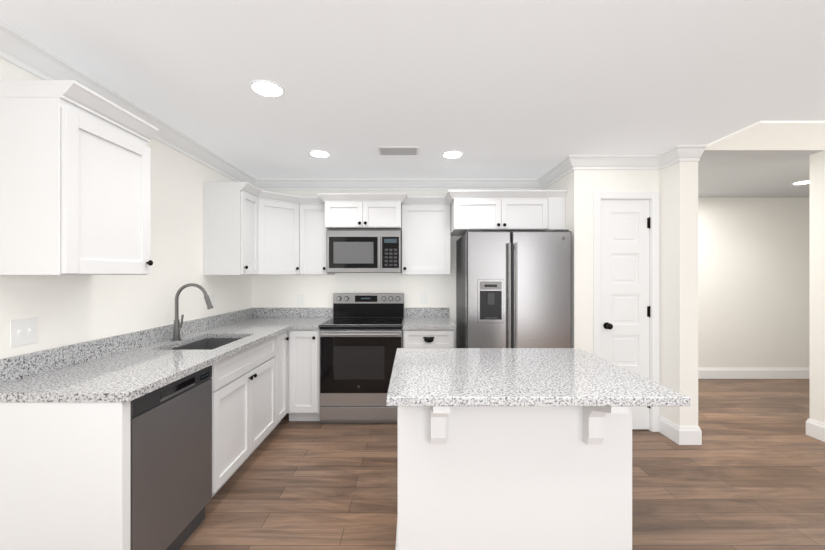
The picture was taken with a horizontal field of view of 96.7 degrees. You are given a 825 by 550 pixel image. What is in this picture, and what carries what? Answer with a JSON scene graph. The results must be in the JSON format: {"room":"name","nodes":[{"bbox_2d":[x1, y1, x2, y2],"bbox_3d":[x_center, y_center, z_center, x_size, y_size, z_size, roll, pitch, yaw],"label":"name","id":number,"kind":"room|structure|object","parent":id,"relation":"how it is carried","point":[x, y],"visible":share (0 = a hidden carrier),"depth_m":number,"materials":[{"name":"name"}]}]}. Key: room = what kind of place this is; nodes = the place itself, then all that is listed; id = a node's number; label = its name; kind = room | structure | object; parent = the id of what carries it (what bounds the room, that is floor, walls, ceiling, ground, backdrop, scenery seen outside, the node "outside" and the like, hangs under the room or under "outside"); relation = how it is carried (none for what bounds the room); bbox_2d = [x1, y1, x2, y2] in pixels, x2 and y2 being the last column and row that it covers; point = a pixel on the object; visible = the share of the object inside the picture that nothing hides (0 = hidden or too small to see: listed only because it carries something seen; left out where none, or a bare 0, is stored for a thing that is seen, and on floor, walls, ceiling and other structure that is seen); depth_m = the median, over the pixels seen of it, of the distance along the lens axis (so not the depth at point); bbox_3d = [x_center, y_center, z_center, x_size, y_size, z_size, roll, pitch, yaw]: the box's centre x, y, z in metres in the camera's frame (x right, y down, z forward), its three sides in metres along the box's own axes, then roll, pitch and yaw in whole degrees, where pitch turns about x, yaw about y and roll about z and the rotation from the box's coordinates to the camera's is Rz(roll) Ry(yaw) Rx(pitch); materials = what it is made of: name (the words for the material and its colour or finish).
{"room":"kitchen","nodes":[
{"label":"kitchen","id":0,"kind":"room"},
{"bbox_2d":[0,58,251,358],"bbox_3d":[-1.810,0.172,0.700,0.120,2.400,6.840,0,0,0],"label":"wall","id":1,"kind":"structure","parent":0,"point":[69,309],"depth_m":2.47,"materials":[{"name":"paint"}]},
{"bbox_2d":[10,317,37,347],"bbox_3d":[-1.742,0.256,1.650,0.014,0.118,0.118,0,0,0],"label":"switch plate","id":2,"kind":"object","parent":1,"relation":"attached to","point":[23,331],"visible":1,"depth_m":1.64,"materials":[{"name":"white plastic"}]},
{"bbox_2d":[0,80,158,274],"bbox_3d":[-1.567,-0.399,1.750,0.363,0.798,0.500,0,0,0],"label":"upper cabinet","id":3,"kind":"object","parent":1,"relation":"attached to","point":[75,177],"visible":1,"depth_m":1.53,"materials":[{"name":"white wood"}]},
{"bbox_2d":[0,308,251,382],"bbox_3d":[-1.739,0.407,2.709,0.020,0.102,2.578,0,0,0],"label":"backsplash","id":4,"kind":"structure","parent":1,"relation":"attached to","point":[14,367],"depth_m":1.98,"materials":[{"name":"grey stone"}]},
{"bbox_2d":[0,21,255,186],"bbox_3d":[-1.707,-0.976,0.700,0.085,0.105,6.600,0,0,0],"label":"crown molding","id":5,"kind":"structure","parent":1,"relation":"attached to","point":[22,51],"depth_m":1.93,"materials":[{"name":"white wood"}]},
{"bbox_2d":[210,295,214,307],"bbox_3d":[-1.746,0.232,3.200,0.006,0.115,0.072,0,0,0],"label":"outlet","id":6,"kind":"object","parent":1,"relation":"attached to","point":[212,298],"visible":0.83,"depth_m":3.21,"materials":[{"name":"white plastic"}]},
{"bbox_2d":[252,190,461,347],"bbox_3d":[0.210,0.172,4.060,3.920,2.400,0.120,0,0,0],"label":"wall","id":7,"kind":"structure","parent":0,"point":[282,291],"depth_m":4.00,"materials":[{"name":"paint"}]},
{"bbox_2d":[252,308,332,314],"bbox_3d":[-1.292,0.407,3.988,0.873,0.102,0.020,0,0,0],"label":"backsplash","id":8,"kind":"structure","parent":7,"relation":"attached to","point":[255,311],"depth_m":3.98,"materials":[{"name":"grey stone"}]},
{"bbox_2d":[297,295,303,304],"bbox_3d":[-1.220,0.272,3.996,0.072,0.115,0.006,0,0,0],"label":"electrical outlet","id":9,"kind":"object","parent":7,"relation":"attached to","point":[300,299],"visible":1,"depth_m":3.99,"materials":[{"name":"white plastic"}]},
{"bbox_2d":[204,182,566,274],"bbox_3d":[-0.165,-0.390,3.534,3.166,0.780,0.928,0,0,0],"label":"upper cabinet","id":10,"kind":"object","parent":7,"relation":"attached to","point":[250,229],"visible":1,"depth_m":3.49,"materials":[{"name":"white wood"}]},
{"bbox_2d":[327,229,401,272],"bbox_3d":[-0.479,-0.236,3.773,0.732,0.427,0.449,0,0,0],"label":"microwave","id":11,"kind":"object","parent":10,"relation":"attached to","point":[364,250],"visible":1,"depth_m":3.60,"materials":[{"name":"grey metal"}]},
{"bbox_2d":[256,179,543,189],"bbox_3d":[-0.120,-0.976,3.958,3.080,0.105,0.085,0,0,0],"label":"crown molding","id":12,"kind":"structure","parent":7,"relation":"attached to","point":[263,184],"depth_m":3.95,"materials":[{"name":"white wood"}]},
{"bbox_2d":[420,293,426,302],"bbox_3d":[0.120,0.252,3.996,0.072,0.115,0.006,0,0,0],"label":"electrical outlet","id":13,"kind":"object","parent":7,"relation":"attached to","point":[423,297],"visible":1,"depth_m":3.99,"materials":[{"name":"white plastic"}]},
{"bbox_2d":[0,0,824,197],"bbox_3d":[2.125,-1.078,1.133,7.990,0.100,7.706,0,0,0],"label":"ceiling","id":14,"kind":"structure","parent":0,"point":[513,89],"depth_m":1.90,"materials":[{"name":"paint"}]},
{"bbox_2d":[249,80,284,97],"bbox_3d":[-0.800,-1.023,2.020,0.184,0.008,0.184,0,0,0],"label":"recessed light","id":15,"kind":"object","parent":14,"relation":"in","point":[266,88],"visible":1,"depth_m":2.00,"materials":[{"name":"white plastic"}]},
{"bbox_2d":[308,150,330,157],"bbox_3d":[-0.785,-1.023,3.100,0.184,0.008,0.184,0,0,0],"label":"recessed light","id":16,"kind":"object","parent":14,"relation":"in","point":[320,153],"visible":0.98,"depth_m":3.08,"materials":[{"name":"white plastic"}]},
{"bbox_2d":[377,147,418,154],"bbox_3d":[-0.115,-1.023,3.030,0.340,0.009,0.200,0,0,0],"label":"ceiling vent","id":17,"kind":"object","parent":14,"relation":"in","point":[398,150],"visible":1,"depth_m":3.00,"materials":[{"name":"white metal"}]},
{"bbox_2d":[442,151,462,157],"bbox_3d":[0.340,-1.023,3.120,0.184,0.008,0.184,0,0,0],"label":"recessed light","id":18,"kind":"object","parent":14,"relation":"in","point":[451,154],"visible":1,"depth_m":3.10,"materials":[{"name":"white plastic"}]},
{"bbox_2d":[792,180,809,184],"bbox_3d":[4.330,-1.023,4.060,0.184,0.008,0.184,0,0,0],"label":"recessed light","id":19,"kind":"object","parent":14,"relation":"in","point":[801,182],"visible":0.65,"depth_m":4.05,"materials":[{"name":"white plastic"}]},
{"bbox_2d":[178,379,824,549],"bbox_3d":[2.125,1.422,1.133,7.990,0.100,7.706,0,0,0],"label":"floor","id":20,"kind":"structure","parent":0,"point":[748,473],"depth_m":2.39,"materials":[{"name":"brown wood"}]},
{"bbox_2d":[130,366,211,549],"bbox_3d":[-1.423,0.941,1.770,0.594,0.863,0.596,0,0,0],"label":"dishwasher","id":21,"kind":"object","parent":20,"relation":"on","point":[170,461],"visible":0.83,"depth_m":1.72,"materials":[{"name":"grey metal"}]},
{"bbox_2d":[160,363,259,496],"bbox_3d":[-1.421,1.042,2.560,0.404,0.660,0.644,0,0,0],"label":"base cabinet","id":22,"kind":"object","parent":20,"relation":"on","point":[235,401],"depth_m":2.37,"materials":[{"name":"white wood"}]},
{"bbox_2d":[256,335,283,443],"bbox_3d":[-1.445,0.933,3.101,0.608,0.878,0.438,0,0,0],"label":"base cabinet","id":23,"kind":"object","parent":20,"relation":"on","point":[270,355],"depth_m":2.97,"materials":[{"name":"white wood"}]},
{"bbox_2d":[0,327,287,402],"bbox_3d":[-1.425,0.476,2.375,0.646,0.035,1.910,0,0,0],"label":"countertop","id":24,"kind":"structure","parent":23,"relation":"on","point":[125,376],"depth_m":1.72,"materials":[{"name":"grey stone"}]},
{"bbox_2d":[172,283,212,338],"bbox_3d":[-1.538,0.257,2.581,0.287,0.402,0.094,0,0,0],"label":"faucet","id":25,"kind":"object","parent":24,"relation":"on","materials":[{"name":"silver metal"}]},
{"bbox_2d":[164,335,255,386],"bbox_3d":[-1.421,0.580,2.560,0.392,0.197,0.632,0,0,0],"label":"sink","id":26,"kind":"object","parent":24,"relation":"in","point":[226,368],"depth_m":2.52,"materials":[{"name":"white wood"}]},
{"bbox_2d":[224,315,332,330],"bbox_3d":[-1.302,0.476,3.664,0.893,0.035,0.668,0,0,0],"label":"countertop","id":27,"kind":"structure","parent":23,"relation":"on","point":[301,322],"depth_m":3.61,"materials":[{"name":"grey stone"}]},
{"bbox_2d":[296,330,320,420],"bbox_3d":[-1.008,0.933,3.674,0.305,0.878,0.648,0,0,0],"label":"base cabinet","id":28,"kind":"object","parent":20,"relation":"on","point":[307,342],"depth_m":3.36,"materials":[{"name":"white wood"}]},
{"bbox_2d":[320,293,403,422],"bbox_3d":[-0.471,0.784,3.637,0.760,1.175,0.710,0,0,0],"label":"range","id":29,"kind":"object","parent":20,"relation":"on","point":[361,338],"visible":0.96,"depth_m":3.35,"materials":[{"name":"silver metal"}]},
{"bbox_2d":[403,308,455,347],"bbox_3d":[0.155,0.864,3.659,0.484,1.016,0.679,0,0,0],"label":"base cabinet","id":30,"kind":"object","parent":20,"relation":"on","point":[429,327],"visible":0.33,"depth_m":3.36,"materials":[{"name":"white wood"}]},
{"bbox_2d":[403,308,455,329],"bbox_3d":[0.155,0.424,3.664,0.484,0.137,0.668,0,0,0],"label":"countertop","id":31,"kind":"structure","parent":30,"relation":"on","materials":[{"name":"grey stone"}]},
{"bbox_2d":[456,230,571,347],"bbox_3d":[0.930,0.487,3.562,0.916,1.769,0.856,0,0,0],"label":"refrigerator","id":32,"kind":"object","parent":20,"relation":"on","point":[513,289],"visible":0.65,"depth_m":3.19,"materials":[{"name":"grey metal"}]},
{"bbox_2d":[386,348,689,549],"bbox_3d":[0.472,0.915,1.835,1.141,0.914,0.922,0,0,0],"label":"kitchen island","id":33,"kind":"object","parent":20,"relation":"on","point":[514,448],"visible":1,"depth_m":1.65,"materials":[{"name":"wood"}]},
{"bbox_2d":[386,348,689,406],"bbox_3d":[0.472,0.475,1.835,1.141,0.035,0.922,0,0,0],"label":"island countertop","id":34,"kind":"structure","parent":33,"relation":"on","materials":[{"name":"grey stone"}]},
{"bbox_2d":[808,418,824,441],"bbox_3d":[3.392,1.302,2.780,0.016,0.140,0.701,0,0,0],"label":"baseboard","id":35,"kind":"structure","parent":20,"relation":"on","point":[816,429],"depth_m":3.07,"materials":[{"name":"white wood"}]},
{"bbox_2d":[810,152,824,423],"bbox_3d":[4.700,0.179,2.792,2.600,2.386,0.695,0,0,0],"label":"pier","id":36,"kind":"object","parent":20,"relation":"on","point":[817,287],"visible":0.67,"depth_m":3.08,"materials":[{"name":"paint"}]},
{"bbox_2d":[544,170,659,414],"bbox_3d":[1.795,0.172,3.610,0.750,2.400,0.780,0,0,0],"label":"wall","id":37,"kind":"structure","parent":0,"point":[580,186],"depth_m":3.22,"materials":[{"name":"paint"}]},
{"bbox_2d":[536,155,579,188],"bbox_3d":[1.378,-0.976,3.523,0.085,0.105,0.775,0,0,0],"label":"crown molding","id":38,"kind":"structure","parent":37,"relation":"attached to","point":[570,163],"depth_m":3.43,"materials":[{"name":"white wood"}]},
{"bbox_2d":[593,192,658,431],"bbox_3d":[1.870,0.322,3.262,0.570,2.100,0.116,0,0,0],"label":"door frame","id":39,"kind":"structure","parent":37,"relation":"attached to","point":[651,197],"depth_m":3.20,"materials":[{"name":"white wood"}]},
{"bbox_2d":[601,200,650,428],"bbox_3d":[1.872,0.349,3.214,0.440,2.021,0.105,0,0,0],"label":"pantry door","id":40,"kind":"structure","parent":37,"relation":"in","point":[625,306],"depth_m":3.23,"materials":[{"name":"white wood"}]},
{"bbox_2d":[660,161,697,426],"bbox_3d":[2.245,0.172,3.982,0.150,2.400,2.009,0,0,0],"label":"column","id":41,"kind":"structure","parent":0,"point":[679,276],"depth_m":2.98,"materials":[{"name":"paint"}]},
{"bbox_2d":[576,153,671,169],"bbox_3d":[1.800,-0.976,3.175,0.740,0.105,0.090,0,0,0],"label":"crown molding","id":42,"kind":"structure","parent":41,"relation":"attached to","point":[659,161],"depth_m":3.17,"materials":[{"name":"white wood"}]},
{"bbox_2d":[659,415,682,444],"bbox_3d":[2.162,1.302,3.090,0.016,0.140,0.259,0,0,0],"label":"baseboard","id":43,"kind":"structure","parent":41,"relation":"attached to","point":[675,433],"depth_m":3.05,"materials":[{"name":"white wood"}]},
{"bbox_2d":[683,426,701,444],"bbox_3d":[2.318,1.302,3.900,0.036,0.140,1.879,0,0,0],"label":"baseboard","id":44,"kind":"structure","parent":41,"relation":"attached to","point":[693,435],"depth_m":2.96,"materials":[{"name":"white wood"}]},
{"bbox_2d":[704,121,824,155],"bbox_3d":[4.160,-1.021,2.792,3.680,0.014,0.695,0,0,0],"label":"header","id":45,"kind":"object","parent":41,"relation":"attached to","point":[784,135],"visible":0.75,"depth_m":2.70,"materials":[{"name":"paint"}]},
{"bbox_2d":[698,198,809,367],"bbox_3d":[4.160,0.172,4.926,3.680,2.400,0.120,0,0,0],"label":"wall","id":46,"kind":"structure","parent":0,"point":[753,282],"depth_m":4.87,"materials":[{"name":"paint"}]},
{"bbox_2d":[698,368,809,378],"bbox_3d":[4.160,1.302,4.858,3.680,0.140,0.016,0,0,0],"label":"baseboard","id":47,"kind":"structure","parent":46,"relation":"attached to","point":[703,373],"depth_m":4.85,"materials":[{"name":"white wood"}]}
]}

